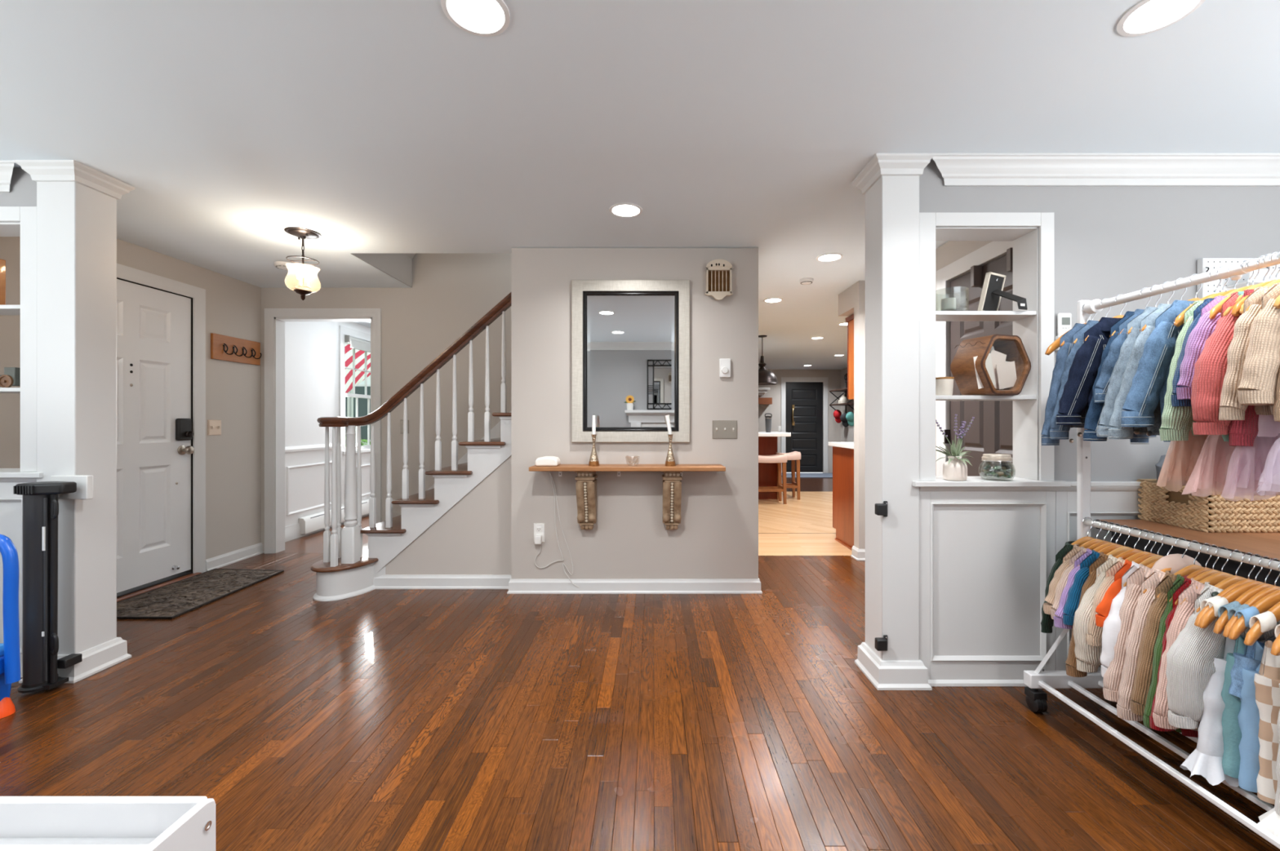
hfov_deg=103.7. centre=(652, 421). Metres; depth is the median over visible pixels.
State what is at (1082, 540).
clothes hanger
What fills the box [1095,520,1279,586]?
shelf
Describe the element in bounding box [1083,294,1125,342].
clothes hanger
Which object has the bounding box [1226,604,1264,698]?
shorts
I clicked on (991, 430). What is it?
door
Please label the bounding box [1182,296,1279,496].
dress
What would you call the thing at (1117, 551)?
clothes hanger
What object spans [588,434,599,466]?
candlestick
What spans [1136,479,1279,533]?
woven basket
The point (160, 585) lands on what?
trim
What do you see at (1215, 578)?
clothes hanger
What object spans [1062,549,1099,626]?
sweater
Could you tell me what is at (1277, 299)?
clothes hanger
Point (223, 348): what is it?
board
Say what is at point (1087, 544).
clothes hanger
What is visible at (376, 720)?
floor
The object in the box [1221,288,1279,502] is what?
dress
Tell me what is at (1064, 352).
denim jacket
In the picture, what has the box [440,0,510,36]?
recessed light
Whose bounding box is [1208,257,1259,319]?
clothes hanger
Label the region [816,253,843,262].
recessed light
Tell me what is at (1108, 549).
clothes hanger
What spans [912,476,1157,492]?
trim
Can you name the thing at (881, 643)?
bracket
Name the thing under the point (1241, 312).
clothes hanger
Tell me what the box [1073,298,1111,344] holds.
clothes hanger
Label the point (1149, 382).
denim jacket
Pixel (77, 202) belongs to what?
column
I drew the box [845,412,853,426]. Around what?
cap
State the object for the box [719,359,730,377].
thermostat
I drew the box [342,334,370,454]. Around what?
window
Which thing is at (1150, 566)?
clothes hanger
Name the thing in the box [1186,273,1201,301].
clothes hanger
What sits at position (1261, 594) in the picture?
clothes hanger
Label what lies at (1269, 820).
trousers
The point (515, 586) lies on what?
baseboard
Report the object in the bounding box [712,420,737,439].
light switch
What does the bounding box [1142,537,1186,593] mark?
clothes hanger
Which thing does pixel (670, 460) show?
candlestick
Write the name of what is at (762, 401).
wall shelf
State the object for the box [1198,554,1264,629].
clothes hanger
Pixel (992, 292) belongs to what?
photo frame
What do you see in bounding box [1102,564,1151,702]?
sweater
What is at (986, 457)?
glass jar
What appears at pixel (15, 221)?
trim
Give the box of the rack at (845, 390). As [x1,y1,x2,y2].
[829,387,853,423]
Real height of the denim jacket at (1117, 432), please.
0.439 m
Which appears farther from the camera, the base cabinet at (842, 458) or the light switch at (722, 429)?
the base cabinet at (842, 458)
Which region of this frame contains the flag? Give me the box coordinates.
[344,342,370,393]
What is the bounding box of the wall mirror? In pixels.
[571,280,689,442]
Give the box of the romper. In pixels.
[1200,595,1275,658]
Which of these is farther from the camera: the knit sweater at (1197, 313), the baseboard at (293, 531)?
the baseboard at (293, 531)
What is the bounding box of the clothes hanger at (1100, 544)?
[1084,520,1110,553]
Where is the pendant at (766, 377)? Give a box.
[758,335,777,385]
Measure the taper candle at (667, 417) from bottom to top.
0.138 m
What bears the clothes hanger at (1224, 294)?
hanging from the clothes rack at (1037, 680)
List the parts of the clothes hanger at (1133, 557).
wooden arm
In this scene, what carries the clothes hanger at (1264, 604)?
hanging from the clothes rack at (1037, 680)
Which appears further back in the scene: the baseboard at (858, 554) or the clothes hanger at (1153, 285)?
the baseboard at (858, 554)
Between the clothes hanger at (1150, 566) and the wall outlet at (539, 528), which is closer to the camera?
the clothes hanger at (1150, 566)
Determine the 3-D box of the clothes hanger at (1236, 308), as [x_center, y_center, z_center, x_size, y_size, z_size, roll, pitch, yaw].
[1.703,-0.374,1.366,0.276,0.180,0.029,0,0,-2]
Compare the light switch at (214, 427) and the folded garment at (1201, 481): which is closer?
the folded garment at (1201, 481)
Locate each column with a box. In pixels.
[13,160,135,683]
[851,153,933,690]
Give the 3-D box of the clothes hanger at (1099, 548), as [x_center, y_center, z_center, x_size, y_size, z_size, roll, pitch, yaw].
[1.703,0.464,1.860,0.276,0.180,0.029,0,0,3]
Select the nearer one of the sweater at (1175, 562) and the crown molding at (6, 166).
the sweater at (1175, 562)
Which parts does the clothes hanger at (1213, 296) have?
wooden arm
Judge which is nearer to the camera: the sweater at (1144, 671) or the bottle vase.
the sweater at (1144, 671)
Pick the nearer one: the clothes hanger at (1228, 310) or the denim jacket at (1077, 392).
the clothes hanger at (1228, 310)
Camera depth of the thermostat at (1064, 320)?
2.17 m
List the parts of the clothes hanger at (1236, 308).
wooden arm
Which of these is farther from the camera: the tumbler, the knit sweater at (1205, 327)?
the tumbler
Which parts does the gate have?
loop handle, loop handle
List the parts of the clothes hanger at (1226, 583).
wooden arm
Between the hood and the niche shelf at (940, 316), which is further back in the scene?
the niche shelf at (940, 316)
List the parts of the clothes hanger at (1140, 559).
wooden arm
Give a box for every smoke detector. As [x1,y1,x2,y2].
[273,261,297,271]
[799,277,813,284]
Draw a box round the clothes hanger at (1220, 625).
[1213,555,1274,634]
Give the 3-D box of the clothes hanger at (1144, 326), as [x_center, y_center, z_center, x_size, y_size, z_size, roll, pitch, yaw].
[1.703,-0.374,1.614,0.276,0.180,0.029,0,0,1]
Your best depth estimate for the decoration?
2.21 m
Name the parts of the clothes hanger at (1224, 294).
wooden arm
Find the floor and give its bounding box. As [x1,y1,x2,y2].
[0,472,1279,850]
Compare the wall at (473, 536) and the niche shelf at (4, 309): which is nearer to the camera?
the niche shelf at (4, 309)
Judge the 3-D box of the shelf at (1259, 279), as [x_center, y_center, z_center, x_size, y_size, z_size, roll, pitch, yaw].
[2.706,-0.602,2.116,0.480,0.055,0.083,0,0,0]
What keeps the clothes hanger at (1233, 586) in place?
hanging from the clothes rack at (1037, 680)
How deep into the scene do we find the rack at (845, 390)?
10.68 m
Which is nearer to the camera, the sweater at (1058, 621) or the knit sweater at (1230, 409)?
the knit sweater at (1230, 409)
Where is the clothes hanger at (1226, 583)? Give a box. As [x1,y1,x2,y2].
[1193,550,1246,612]
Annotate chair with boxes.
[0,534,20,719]
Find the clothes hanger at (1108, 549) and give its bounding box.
[1097,523,1123,554]
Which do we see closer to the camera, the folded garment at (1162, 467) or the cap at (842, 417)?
the folded garment at (1162, 467)
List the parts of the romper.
seat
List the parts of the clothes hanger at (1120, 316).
wooden arm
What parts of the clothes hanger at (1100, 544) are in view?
wooden arm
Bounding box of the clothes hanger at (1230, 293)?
[1220,259,1254,300]
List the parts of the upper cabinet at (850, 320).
door, cornice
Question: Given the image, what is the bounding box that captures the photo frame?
[977,271,1027,311]
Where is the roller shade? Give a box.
[344,335,370,352]
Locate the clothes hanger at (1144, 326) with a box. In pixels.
[1139,278,1186,331]
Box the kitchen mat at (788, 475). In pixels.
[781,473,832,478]
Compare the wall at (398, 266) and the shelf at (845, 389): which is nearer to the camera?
the wall at (398, 266)
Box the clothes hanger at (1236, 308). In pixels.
[1231,252,1279,316]
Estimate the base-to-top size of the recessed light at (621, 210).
0.006 m
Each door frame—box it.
[116,263,205,573]
[274,317,372,553]
[781,377,827,473]
[936,240,1013,476]
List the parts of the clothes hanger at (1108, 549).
wooden arm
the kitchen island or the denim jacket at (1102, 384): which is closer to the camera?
the denim jacket at (1102, 384)
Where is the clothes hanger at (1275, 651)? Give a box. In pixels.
[1270,633,1279,656]
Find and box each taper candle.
[591,413,595,434]
[664,415,671,434]
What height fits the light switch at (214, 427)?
0.120 m
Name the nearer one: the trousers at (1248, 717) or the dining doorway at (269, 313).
the trousers at (1248, 717)
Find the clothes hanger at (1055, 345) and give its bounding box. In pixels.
[1044,304,1091,355]
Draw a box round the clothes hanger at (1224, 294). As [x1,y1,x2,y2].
[1192,263,1239,320]
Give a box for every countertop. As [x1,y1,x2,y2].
[758,431,791,436]
[827,442,853,448]
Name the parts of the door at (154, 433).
panel, panel, panel, panel, panel, panel, knob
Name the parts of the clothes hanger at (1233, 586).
wooden arm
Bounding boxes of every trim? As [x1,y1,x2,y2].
[0,206,36,471]
[0,468,43,482]
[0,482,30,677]
[116,573,201,602]
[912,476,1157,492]
[919,212,1053,480]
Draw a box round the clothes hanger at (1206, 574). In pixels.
[1172,544,1221,604]
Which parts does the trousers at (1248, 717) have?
leg, seat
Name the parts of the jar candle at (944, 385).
lid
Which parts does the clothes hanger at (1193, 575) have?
wooden arm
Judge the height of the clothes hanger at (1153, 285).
0.180 m
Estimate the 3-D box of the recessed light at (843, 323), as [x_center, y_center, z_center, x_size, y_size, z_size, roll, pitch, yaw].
[2.296,-1.160,5.967,0.180,0.006,0.180,0,0,0]
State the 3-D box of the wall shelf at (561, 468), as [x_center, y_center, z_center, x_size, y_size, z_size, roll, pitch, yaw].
[-0.159,0.296,3.236,1.226,0.026,0.225,0,0,0]
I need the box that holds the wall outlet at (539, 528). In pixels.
[533,523,544,542]
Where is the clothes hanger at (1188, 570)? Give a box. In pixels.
[1154,540,1204,598]
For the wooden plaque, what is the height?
0.233 m
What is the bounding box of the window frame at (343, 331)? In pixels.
[338,325,370,506]
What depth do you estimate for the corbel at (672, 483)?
3.23 m
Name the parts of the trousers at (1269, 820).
leg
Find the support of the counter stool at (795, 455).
on the floor
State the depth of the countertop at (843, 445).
4.64 m
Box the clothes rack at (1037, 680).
[1023,253,1279,849]
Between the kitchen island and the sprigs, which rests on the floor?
the kitchen island
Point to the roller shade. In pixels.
(356, 344)
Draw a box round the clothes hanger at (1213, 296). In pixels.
[1182,266,1229,324]
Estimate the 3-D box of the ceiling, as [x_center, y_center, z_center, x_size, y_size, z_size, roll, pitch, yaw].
[0.100,-1.209,5.250,8.400,0.148,12.100,0,0,0]
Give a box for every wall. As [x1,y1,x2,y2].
[0,167,36,206]
[0,236,261,559]
[261,253,511,553]
[284,321,370,527]
[351,253,415,288]
[385,456,511,574]
[511,248,758,579]
[758,369,840,472]
[838,280,865,549]
[840,368,853,442]
[919,160,1279,481]
[935,240,1006,476]
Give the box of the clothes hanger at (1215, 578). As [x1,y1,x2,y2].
[1180,546,1233,604]
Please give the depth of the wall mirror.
3.34 m
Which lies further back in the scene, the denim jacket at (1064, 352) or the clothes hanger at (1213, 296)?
the denim jacket at (1064, 352)
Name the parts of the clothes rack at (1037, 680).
post, rod, rod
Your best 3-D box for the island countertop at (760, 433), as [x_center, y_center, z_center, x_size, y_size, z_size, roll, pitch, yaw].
[1.179,0.182,7.535,1.558,0.053,1.030,0,0,0]
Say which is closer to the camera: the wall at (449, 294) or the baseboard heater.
the wall at (449, 294)
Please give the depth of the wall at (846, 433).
10.94 m
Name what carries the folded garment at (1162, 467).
in the woven basket
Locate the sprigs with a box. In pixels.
[935,414,974,466]
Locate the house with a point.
(350, 402)
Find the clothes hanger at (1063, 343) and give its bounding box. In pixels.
[1059,313,1096,346]
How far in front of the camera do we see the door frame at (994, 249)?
3.25 m
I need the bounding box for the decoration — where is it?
[950,333,1031,395]
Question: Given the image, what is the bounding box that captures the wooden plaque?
[0,258,5,305]
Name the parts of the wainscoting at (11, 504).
panel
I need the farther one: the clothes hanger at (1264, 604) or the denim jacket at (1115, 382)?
the denim jacket at (1115, 382)
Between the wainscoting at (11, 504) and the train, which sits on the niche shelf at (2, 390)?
the train
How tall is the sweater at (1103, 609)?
0.315 m
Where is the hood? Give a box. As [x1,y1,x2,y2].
[1150,554,1201,574]
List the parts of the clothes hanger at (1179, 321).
wooden arm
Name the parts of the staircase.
shoe moulding, newel post, handrail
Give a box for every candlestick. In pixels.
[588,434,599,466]
[665,434,675,466]
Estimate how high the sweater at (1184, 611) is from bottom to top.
0.444 m
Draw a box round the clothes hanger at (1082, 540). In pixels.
[1071,517,1094,546]
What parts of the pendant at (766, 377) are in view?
lamp shade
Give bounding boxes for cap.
[840,413,848,426]
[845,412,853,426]
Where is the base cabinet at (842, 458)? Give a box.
[832,446,853,550]
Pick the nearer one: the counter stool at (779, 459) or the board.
the board
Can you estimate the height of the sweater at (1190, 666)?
0.416 m
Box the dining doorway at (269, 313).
[264,308,381,554]
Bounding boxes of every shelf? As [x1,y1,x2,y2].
[0,305,20,315]
[0,387,20,393]
[528,464,725,471]
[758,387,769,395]
[758,397,772,404]
[830,387,847,391]
[830,403,853,405]
[935,311,1036,321]
[935,395,1036,400]
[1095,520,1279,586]
[1227,269,1279,288]
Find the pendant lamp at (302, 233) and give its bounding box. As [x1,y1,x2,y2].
[284,226,321,300]
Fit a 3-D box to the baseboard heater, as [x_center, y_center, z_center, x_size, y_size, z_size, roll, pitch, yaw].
[-3.464,1.031,6.080,0.068,0.160,2.240,0,0,0]
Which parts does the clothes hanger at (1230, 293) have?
wooden arm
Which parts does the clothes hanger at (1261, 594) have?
wooden arm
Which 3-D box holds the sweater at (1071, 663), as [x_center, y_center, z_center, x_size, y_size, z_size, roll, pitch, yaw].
[1.703,0.693,1.810,0.442,0.431,0.104,0,0,0]
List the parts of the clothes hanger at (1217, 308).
wooden arm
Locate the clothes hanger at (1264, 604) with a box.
[1228,563,1279,639]
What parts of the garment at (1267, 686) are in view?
leg, seat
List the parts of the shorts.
leg, seat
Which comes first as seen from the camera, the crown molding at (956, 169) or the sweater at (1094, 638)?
the sweater at (1094, 638)
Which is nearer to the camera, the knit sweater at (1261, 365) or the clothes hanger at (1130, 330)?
the knit sweater at (1261, 365)
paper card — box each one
[973,353,995,389]
[991,349,1006,390]
[995,361,1017,389]
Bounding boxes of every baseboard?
[205,542,263,572]
[284,513,368,542]
[373,574,762,594]
[850,546,865,560]
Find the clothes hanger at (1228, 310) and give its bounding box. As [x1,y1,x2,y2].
[1220,253,1277,316]
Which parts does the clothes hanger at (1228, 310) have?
wooden arm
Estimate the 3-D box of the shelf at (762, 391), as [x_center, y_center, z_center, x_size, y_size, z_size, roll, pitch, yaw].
[2.223,-0.665,11.047,0.645,0.160,0.295,0,0,0]
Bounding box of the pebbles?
[982,465,1011,478]
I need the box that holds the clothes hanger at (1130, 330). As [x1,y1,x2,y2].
[1128,281,1173,334]
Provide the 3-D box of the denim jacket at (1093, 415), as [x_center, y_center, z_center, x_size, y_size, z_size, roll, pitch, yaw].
[1.703,-0.157,1.735,0.419,0.448,0.077,0,0,-2]
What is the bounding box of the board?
[210,333,262,365]
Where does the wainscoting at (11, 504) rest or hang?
attached to the wall at (23, 190)
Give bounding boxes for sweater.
[1040,541,1075,633]
[1043,544,1080,614]
[1049,546,1086,619]
[1053,548,1092,629]
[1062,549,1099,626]
[1065,551,1108,677]
[1073,555,1117,672]
[1086,557,1124,646]
[1095,560,1132,626]
[1099,561,1139,677]
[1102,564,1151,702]
[1116,554,1201,721]
[1130,570,1177,716]
[1142,574,1184,733]
[1149,575,1198,737]
[1152,577,1204,731]
[1159,300,1215,440]
[1165,582,1279,728]
[1171,297,1213,407]
[1176,296,1227,399]
[1191,292,1241,435]
[1218,286,1273,420]
[1227,289,1277,447]
[1237,282,1279,414]
[1272,368,1279,422]
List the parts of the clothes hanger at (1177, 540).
wooden arm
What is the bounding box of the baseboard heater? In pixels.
[298,498,369,534]
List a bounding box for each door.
[116,279,194,593]
[785,382,822,472]
[944,248,1013,476]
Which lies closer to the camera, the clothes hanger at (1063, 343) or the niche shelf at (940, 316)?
the clothes hanger at (1063, 343)
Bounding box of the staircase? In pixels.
[310,292,511,601]
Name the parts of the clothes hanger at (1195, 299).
wooden arm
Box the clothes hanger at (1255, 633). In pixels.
[1244,601,1279,646]
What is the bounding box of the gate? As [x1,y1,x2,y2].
[13,475,93,693]
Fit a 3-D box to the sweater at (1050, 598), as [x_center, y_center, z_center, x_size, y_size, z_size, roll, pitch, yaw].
[1.704,0.605,1.924,0.422,0.255,0.104,0,0,0]
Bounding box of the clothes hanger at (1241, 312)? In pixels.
[1239,251,1279,314]
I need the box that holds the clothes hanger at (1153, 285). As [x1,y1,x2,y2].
[1120,284,1161,333]
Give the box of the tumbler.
[764,413,772,432]
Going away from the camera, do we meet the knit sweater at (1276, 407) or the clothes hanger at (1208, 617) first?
the knit sweater at (1276, 407)
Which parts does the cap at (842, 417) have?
crown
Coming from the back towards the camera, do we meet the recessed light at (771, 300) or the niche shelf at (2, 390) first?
the recessed light at (771, 300)
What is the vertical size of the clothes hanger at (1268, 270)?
0.180 m
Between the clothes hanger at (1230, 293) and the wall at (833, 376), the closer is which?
the clothes hanger at (1230, 293)
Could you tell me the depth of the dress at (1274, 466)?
1.29 m
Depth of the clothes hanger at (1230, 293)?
1.44 m
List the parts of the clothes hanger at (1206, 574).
wooden arm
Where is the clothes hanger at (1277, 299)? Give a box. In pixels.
[1273,294,1279,309]
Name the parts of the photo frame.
easel leg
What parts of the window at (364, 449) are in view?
sash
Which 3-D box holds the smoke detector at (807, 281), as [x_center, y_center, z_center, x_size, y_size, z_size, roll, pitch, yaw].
[1.257,-1.146,4.112,0.110,0.034,0.110,0,0,0]
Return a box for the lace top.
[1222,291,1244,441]
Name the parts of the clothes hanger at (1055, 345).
wooden arm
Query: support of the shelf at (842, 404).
attached to the rack at (845, 390)
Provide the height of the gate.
0.889 m
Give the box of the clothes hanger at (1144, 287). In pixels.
[1109,287,1151,337]
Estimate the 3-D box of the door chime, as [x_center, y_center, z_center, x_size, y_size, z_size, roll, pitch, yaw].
[0.436,-0.935,3.324,0.188,0.267,0.052,0,0,0]
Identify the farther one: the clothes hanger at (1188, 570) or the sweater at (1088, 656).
the sweater at (1088, 656)
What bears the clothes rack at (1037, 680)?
on the floor
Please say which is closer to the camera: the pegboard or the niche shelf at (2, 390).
the pegboard
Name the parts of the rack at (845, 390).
cap, crown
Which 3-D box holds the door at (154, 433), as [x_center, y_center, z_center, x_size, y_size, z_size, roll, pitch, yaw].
[-3.395,0.091,3.287,0.114,2.000,0.848,0,0,0]
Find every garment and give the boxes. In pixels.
[1155,450,1186,485]
[1180,448,1215,486]
[1248,611,1279,804]
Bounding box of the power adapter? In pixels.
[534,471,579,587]
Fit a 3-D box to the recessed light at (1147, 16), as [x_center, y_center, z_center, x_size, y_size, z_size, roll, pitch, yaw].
[1.401,-1.132,1.386,0.180,0.006,0.180,0,0,0]
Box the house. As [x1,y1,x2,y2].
[345,375,370,445]
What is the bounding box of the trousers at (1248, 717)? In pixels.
[1234,606,1264,792]
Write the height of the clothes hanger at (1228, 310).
0.180 m
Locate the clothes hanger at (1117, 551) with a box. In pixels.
[1090,525,1133,573]
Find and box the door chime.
[704,259,733,300]
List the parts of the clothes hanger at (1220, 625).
wooden arm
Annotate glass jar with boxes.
[978,453,1015,480]
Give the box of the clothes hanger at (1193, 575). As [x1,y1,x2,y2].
[1166,542,1212,602]
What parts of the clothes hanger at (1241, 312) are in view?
wooden arm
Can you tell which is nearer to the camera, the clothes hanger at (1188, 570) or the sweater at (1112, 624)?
the clothes hanger at (1188, 570)
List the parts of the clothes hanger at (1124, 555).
wooden arm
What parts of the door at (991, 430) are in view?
panel, panel, panel, panel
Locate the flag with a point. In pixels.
(359, 354)
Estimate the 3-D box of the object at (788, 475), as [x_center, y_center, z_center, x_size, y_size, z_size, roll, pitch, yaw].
[3.400,1.135,10.625,1.400,0.011,0.850,0,0,0]
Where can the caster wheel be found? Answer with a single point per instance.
(1033, 693)
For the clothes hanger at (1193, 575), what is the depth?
1.54 m
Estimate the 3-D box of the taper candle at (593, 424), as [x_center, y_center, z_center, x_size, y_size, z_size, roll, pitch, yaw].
[-0.377,0.019,3.220,0.024,0.136,0.023,0,0,0]
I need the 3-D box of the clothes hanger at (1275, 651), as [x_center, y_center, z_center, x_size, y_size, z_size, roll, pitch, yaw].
[1.703,0.476,1.260,0.344,0.205,0.036,0,0,-3]
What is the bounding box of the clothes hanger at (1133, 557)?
[1124,529,1150,562]
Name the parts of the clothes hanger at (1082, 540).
wooden arm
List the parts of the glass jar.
lid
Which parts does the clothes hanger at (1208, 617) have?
wooden arm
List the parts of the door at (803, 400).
handle, panel, panel, panel, panel, panel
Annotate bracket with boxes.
[875,501,887,516]
[875,635,887,651]
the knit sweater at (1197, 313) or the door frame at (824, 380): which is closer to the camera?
the knit sweater at (1197, 313)
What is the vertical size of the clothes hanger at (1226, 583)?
0.180 m
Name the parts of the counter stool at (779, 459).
seat, leg, leg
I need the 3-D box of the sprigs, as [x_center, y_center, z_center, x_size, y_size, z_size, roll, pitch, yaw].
[1.315,0.078,2.204,0.192,0.222,0.165,0,0,15]
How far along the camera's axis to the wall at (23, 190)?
2.25 m
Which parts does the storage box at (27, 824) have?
panel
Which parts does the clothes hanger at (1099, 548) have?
wooden arm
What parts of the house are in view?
pane, pane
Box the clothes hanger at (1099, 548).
[1077,522,1116,566]
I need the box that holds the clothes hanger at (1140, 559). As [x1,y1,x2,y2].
[1133,531,1156,564]
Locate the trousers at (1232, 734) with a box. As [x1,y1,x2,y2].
[1217,600,1273,778]
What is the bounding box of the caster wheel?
[1024,686,1047,701]
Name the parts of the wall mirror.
glass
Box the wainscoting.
[919,492,1141,686]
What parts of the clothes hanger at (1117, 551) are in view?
wooden arm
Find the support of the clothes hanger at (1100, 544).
hanging from the clothes rack at (1037, 680)
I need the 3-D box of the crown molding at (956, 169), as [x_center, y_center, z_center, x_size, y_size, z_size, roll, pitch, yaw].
[2.287,-1.082,2.156,2.227,0.114,0.064,0,0,0]
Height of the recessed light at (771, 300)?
0.006 m
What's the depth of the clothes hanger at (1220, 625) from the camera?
1.38 m
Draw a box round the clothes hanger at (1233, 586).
[1194,552,1255,626]
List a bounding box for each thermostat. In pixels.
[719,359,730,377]
[1054,313,1071,351]
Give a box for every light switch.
[207,420,221,435]
[400,419,408,433]
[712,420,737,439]
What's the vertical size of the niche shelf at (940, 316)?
0.018 m
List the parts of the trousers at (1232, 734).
leg, seat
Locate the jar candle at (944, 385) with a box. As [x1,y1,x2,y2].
[935,377,954,395]
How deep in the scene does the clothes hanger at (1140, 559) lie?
1.71 m
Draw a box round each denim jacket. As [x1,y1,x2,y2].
[1040,323,1148,445]
[1049,320,1156,439]
[1055,317,1134,434]
[1083,311,1133,441]
[1093,309,1144,428]
[1096,306,1156,437]
[1107,303,1171,439]
[1120,300,1218,442]
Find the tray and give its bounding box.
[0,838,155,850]
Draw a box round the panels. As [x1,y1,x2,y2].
[284,444,370,515]
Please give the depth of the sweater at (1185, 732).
1.51 m
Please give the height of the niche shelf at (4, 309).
0.018 m
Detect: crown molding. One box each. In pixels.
[0,160,14,192]
[930,153,1279,186]
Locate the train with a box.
[0,367,20,387]
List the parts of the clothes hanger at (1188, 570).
wooden arm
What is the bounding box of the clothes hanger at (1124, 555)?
[1097,527,1142,576]
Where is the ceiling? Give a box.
[0,0,1279,369]
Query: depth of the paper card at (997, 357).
2.21 m
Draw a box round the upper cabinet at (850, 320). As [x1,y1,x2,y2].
[844,314,853,399]
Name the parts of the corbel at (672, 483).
cap moulding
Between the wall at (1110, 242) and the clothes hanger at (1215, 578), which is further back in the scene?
the wall at (1110, 242)
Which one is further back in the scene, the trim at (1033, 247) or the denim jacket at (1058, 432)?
the trim at (1033, 247)
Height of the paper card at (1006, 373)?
0.127 m
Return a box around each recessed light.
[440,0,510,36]
[608,203,642,217]
[763,297,782,302]
[810,337,823,339]
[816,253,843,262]
[838,322,847,325]
[1116,0,1205,36]
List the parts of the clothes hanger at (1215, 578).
wooden arm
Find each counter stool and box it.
[758,453,786,504]
[776,451,800,500]
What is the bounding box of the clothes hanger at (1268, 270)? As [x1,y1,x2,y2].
[1221,255,1270,313]
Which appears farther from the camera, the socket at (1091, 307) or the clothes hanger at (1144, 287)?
the socket at (1091, 307)
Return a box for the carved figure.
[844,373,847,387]
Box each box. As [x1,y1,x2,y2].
[0,796,215,850]
[535,456,559,466]
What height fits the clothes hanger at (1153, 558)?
0.180 m
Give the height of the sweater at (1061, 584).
0.366 m
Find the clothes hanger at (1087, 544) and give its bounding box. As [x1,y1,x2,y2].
[1080,519,1103,548]
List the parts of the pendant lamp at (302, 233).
bulb, chain, bulb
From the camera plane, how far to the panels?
5.00 m
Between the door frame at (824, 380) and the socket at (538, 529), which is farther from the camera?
the door frame at (824, 380)
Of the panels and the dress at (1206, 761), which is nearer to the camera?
the dress at (1206, 761)
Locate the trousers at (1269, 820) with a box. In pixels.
[1257,624,1279,839]
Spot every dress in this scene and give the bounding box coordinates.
[1155,303,1216,489]
[1179,597,1275,787]
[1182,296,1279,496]
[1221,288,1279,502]
[1256,443,1279,494]
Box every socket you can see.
[536,527,541,532]
[1084,299,1102,314]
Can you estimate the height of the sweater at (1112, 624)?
0.426 m
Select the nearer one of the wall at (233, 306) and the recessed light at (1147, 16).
the recessed light at (1147, 16)
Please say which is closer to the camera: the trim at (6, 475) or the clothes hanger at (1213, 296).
the clothes hanger at (1213, 296)
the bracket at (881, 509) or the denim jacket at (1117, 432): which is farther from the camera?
the bracket at (881, 509)
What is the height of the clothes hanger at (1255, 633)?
0.205 m
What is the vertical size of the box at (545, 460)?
0.058 m
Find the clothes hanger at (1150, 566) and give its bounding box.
[1143,534,1173,572]
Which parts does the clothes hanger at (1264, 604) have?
wooden arm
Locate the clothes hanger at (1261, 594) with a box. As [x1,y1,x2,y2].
[1222,558,1279,637]
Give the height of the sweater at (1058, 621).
0.292 m
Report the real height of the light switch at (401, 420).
0.119 m
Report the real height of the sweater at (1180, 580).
0.476 m
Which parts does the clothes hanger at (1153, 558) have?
wooden arm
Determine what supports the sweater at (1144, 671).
in the clothes rack at (1037, 680)
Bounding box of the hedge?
[345,435,370,446]
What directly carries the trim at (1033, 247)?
attached to the wall at (1110, 242)
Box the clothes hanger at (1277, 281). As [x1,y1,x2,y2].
[1242,279,1279,312]
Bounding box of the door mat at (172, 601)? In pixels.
[116,568,284,619]
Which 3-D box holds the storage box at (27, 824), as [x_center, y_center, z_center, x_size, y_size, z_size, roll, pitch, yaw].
[-1.405,0.916,0.593,1.190,0.449,0.686,0,0,0]
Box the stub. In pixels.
[940,297,955,311]
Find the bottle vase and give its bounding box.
[942,456,967,480]
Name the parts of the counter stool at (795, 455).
leg, seat, leg, leg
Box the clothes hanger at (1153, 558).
[1120,533,1163,586]
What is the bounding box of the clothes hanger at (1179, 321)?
[1173,268,1222,327]
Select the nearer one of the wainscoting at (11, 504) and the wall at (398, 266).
the wainscoting at (11, 504)
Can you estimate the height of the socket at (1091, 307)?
0.051 m
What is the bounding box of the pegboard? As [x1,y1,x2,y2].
[1196,257,1279,298]
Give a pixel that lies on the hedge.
(362, 440)
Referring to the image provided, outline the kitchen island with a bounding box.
[758,436,777,499]
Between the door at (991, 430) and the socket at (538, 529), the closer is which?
the door at (991, 430)
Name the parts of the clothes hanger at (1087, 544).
wooden arm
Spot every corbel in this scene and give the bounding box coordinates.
[574,471,597,529]
[662,471,682,529]
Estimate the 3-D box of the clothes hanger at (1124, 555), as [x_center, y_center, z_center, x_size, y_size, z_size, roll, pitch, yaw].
[1.703,0.464,1.769,0.276,0.180,0.029,0,0,3]
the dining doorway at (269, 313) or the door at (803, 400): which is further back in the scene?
the door at (803, 400)
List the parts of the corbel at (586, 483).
cap moulding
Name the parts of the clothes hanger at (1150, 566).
wooden arm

